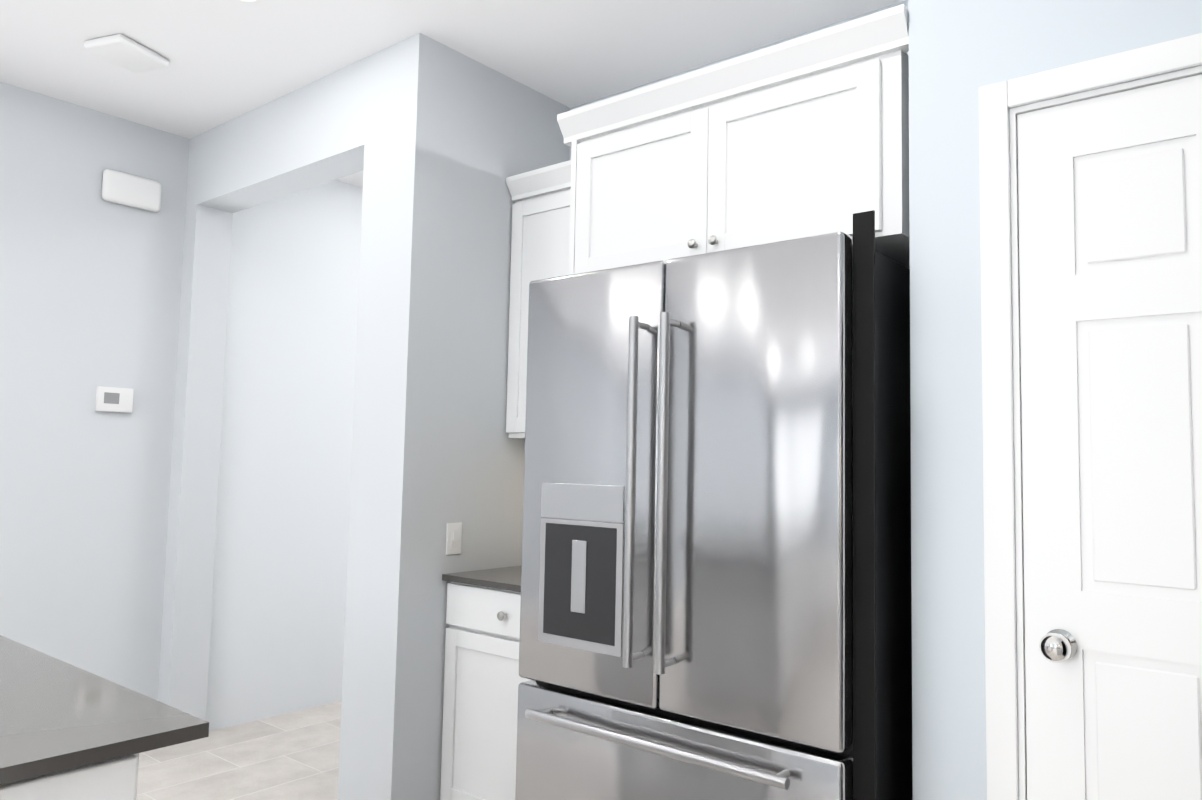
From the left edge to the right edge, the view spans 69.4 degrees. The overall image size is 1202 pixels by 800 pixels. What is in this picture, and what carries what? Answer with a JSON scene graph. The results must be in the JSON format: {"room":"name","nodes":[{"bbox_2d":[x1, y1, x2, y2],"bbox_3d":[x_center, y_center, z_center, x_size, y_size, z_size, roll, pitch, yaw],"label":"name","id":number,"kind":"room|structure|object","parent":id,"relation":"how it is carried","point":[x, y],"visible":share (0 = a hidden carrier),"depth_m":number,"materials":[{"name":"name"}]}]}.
{"room":"kitchen","nodes":[
{"label":"kitchen","id":0,"kind":"room"},
{"bbox_2d":[0,82,362,730],"bbox_3d":[-3.067,0.045,2.968,0.200,2.870,12.400,-2,-5,39],"label":"wall","id":1,"kind":"structure","parent":0,"point":[90,286],"depth_m":4.06,"materials":[{"name":"white paint"}]},
{"bbox_2d":[95,386,132,412],"bbox_3d":[-2.204,-0.002,3.931,0.025,0.110,0.150,-2,-5,39],"label":"thermostat","id":2,"kind":"object","parent":1,"relation":"attached to","point":[111,399],"visible":0.92,"depth_m":3.92,"materials":[{"name":"white plastic"}]},
{"bbox_2d":[102,169,161,211],"bbox_3d":[-2.166,-0.966,4.009,0.044,0.147,0.255,-2,-5,39],"label":"door chime","id":3,"kind":"object","parent":1,"relation":"attached to","point":[122,188],"visible":1,"depth_m":3.99,"materials":[{"name":"white plastic"}]},
{"bbox_2d":[137,701,340,799],"bbox_3d":[-0.870,1.439,1.045,6.250,0.100,12.400,-2,-5,39],"label":"floor","id":4,"kind":"structure","parent":0,"point":[292,756],"depth_m":3.76,"materials":[{"name":"tile"}]},
{"bbox_2d":[0,739,171,799],"bbox_3d":[-2.021,0.867,0.346,0.981,0.892,3.105,-2,-5,39],"label":"kitchen island","id":5,"kind":"object","parent":4,"relation":"on","point":[109,775],"depth_m":1.22,"materials":[{"name":"painted wood"},{"name":"quartz"},{"name":"nickel"}]},
{"bbox_2d":[0,635,208,774],"bbox_3d":[-2.099,0.415,0.479,1.219,0.022,3.230,-2,-5,39],"label":"island countertop","id":6,"kind":"structure","parent":5,"relation":"on","point":[53,710],"depth_m":1.36,"materials":[{"name":"grey stone"}]},
{"bbox_2d":[440,565,530,799],"bbox_3d":[-0.147,1.100,3.157,0.620,0.915,0.648,-2,-5,39],"label":"base cabinet","id":7,"kind":"object","parent":4,"relation":"on","point":[483,679],"visible":0.4,"depth_m":3.02,"materials":[{"name":"painted wood"},{"name":"quartz"},{"name":"nickel"}]},
{"bbox_2d":[515,210,912,799],"bbox_3d":[0.433,0.568,2.469,1.015,1.900,0.997,-2,-5,39],"label":"refrigerator","id":8,"kind":"object","parent":4,"relation":"on","point":[716,599],"visible":1,"depth_m":2.09,"materials":[{"name":"silver metal"}]},
{"bbox_2d":[158,33,465,799],"bbox_3d":[-1.309,0.132,3.659,1.750,2.870,0.180,-2,-5,39],"label":"wall","id":9,"kind":"structure","parent":0,"point":[436,143],"depth_m":3.19,"materials":[{"name":"white paint"}]},
{"bbox_2d":[0,0,904,187],"bbox_3d":[-0.808,-1.522,1.263,6.250,0.100,12.400,-2,-5,39],"label":"ceiling","id":10,"kind":"structure","parent":0,"point":[229,60],"depth_m":3.21,"materials":[{"name":"white paint"}]},
{"bbox_2d":[84,34,169,72],"bbox_3d":[-1.813,-1.325,3.323,0.190,0.032,0.230,0,-4,20],"label":"smoke detector","id":11,"kind":"object","parent":10,"relation":"attached to","point":[125,52],"visible":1,"depth_m":3.29,"materials":[{"name":"white plastic"}]},
{"bbox_2d":[239,0,262,1],"bbox_3d":[-1.189,-1.359,2.854,0.184,0.007,0.184,-2,-5,39],"label":"recessed light","id":12,"kind":"object","parent":10,"relation":"in","point":[251,0],"visible":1,"depth_m":2.93,"materials":[{"name":"white plastic"}]},
{"bbox_2d":[438,56,569,799],"bbox_3d":[-0.438,0.138,3.484,0.180,2.870,0.650,-2,-5,39],"label":"wall","id":13,"kind":"structure","parent":0,"point":[510,128],"depth_m":3.37,"materials":[{"name":"white paint"}]},
{"bbox_2d":[446,522,461,554],"bbox_3d":[-0.539,0.510,3.189,0.012,0.116,0.072,-2,-5,39],"label":"light switch","id":14,"kind":"object","parent":13,"relation":"attached to","point":[453,538],"visible":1,"depth_m":3.18,"materials":[{"name":"white plastic"}]},
{"bbox_2d":[569,0,908,159],"bbox_3d":[0.482,0.140,3.249,1.903,2.870,0.150,-2,-5,39],"label":"wall","id":15,"kind":"structure","parent":0,"point":[905,2],"depth_m":3.23,"materials":[{"name":"grey paint"}]},
{"bbox_2d":[506,160,570,438],"bbox_3d":[-0.031,-0.366,3.369,0.619,1.035,0.376,-2,-5,39],"label":"upper cabinet","id":16,"kind":"object","parent":15,"relation":"attached to","point":[540,226],"visible":0.27,"depth_m":3.39,"materials":[{"name":"white wood"}]},
{"bbox_2d":[557,4,909,274],"bbox_3d":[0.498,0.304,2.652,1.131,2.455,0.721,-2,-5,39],"label":"upper cabinet","id":17,"kind":"object","parent":15,"relation":"attached to","point":[804,136],"visible":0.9,"depth_m":2.39,"materials":[{"name":"white wood"}]},
{"bbox_2d":[908,0,1201,799],"bbox_3d":[1.188,0.045,1.760,1.077,2.870,0.120,-2,-5,39],"label":"wall","id":18,"kind":"structure","parent":0,"point":[961,52],"depth_m":1.97,"materials":[{"name":"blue paint"}]},
{"bbox_2d":[979,33,1201,799],"bbox_3d":[1.239,0.372,1.678,0.910,2.208,0.135,-2,-5,39],"label":"door frame","id":19,"kind":"structure","parent":18,"relation":"attached to","point":[1006,745],"depth_m":1.90,"materials":[{"name":"white wood"}]},
{"bbox_2d":[1017,74,1201,799],"bbox_3d":[1.207,0.400,1.624,0.774,2.120,0.106,-2,-5,39],"label":"pantry door","id":20,"kind":"structure","parent":18,"relation":"in","point":[1110,222],"depth_m":1.80,"materials":[{"name":"white wood"}]}
]}

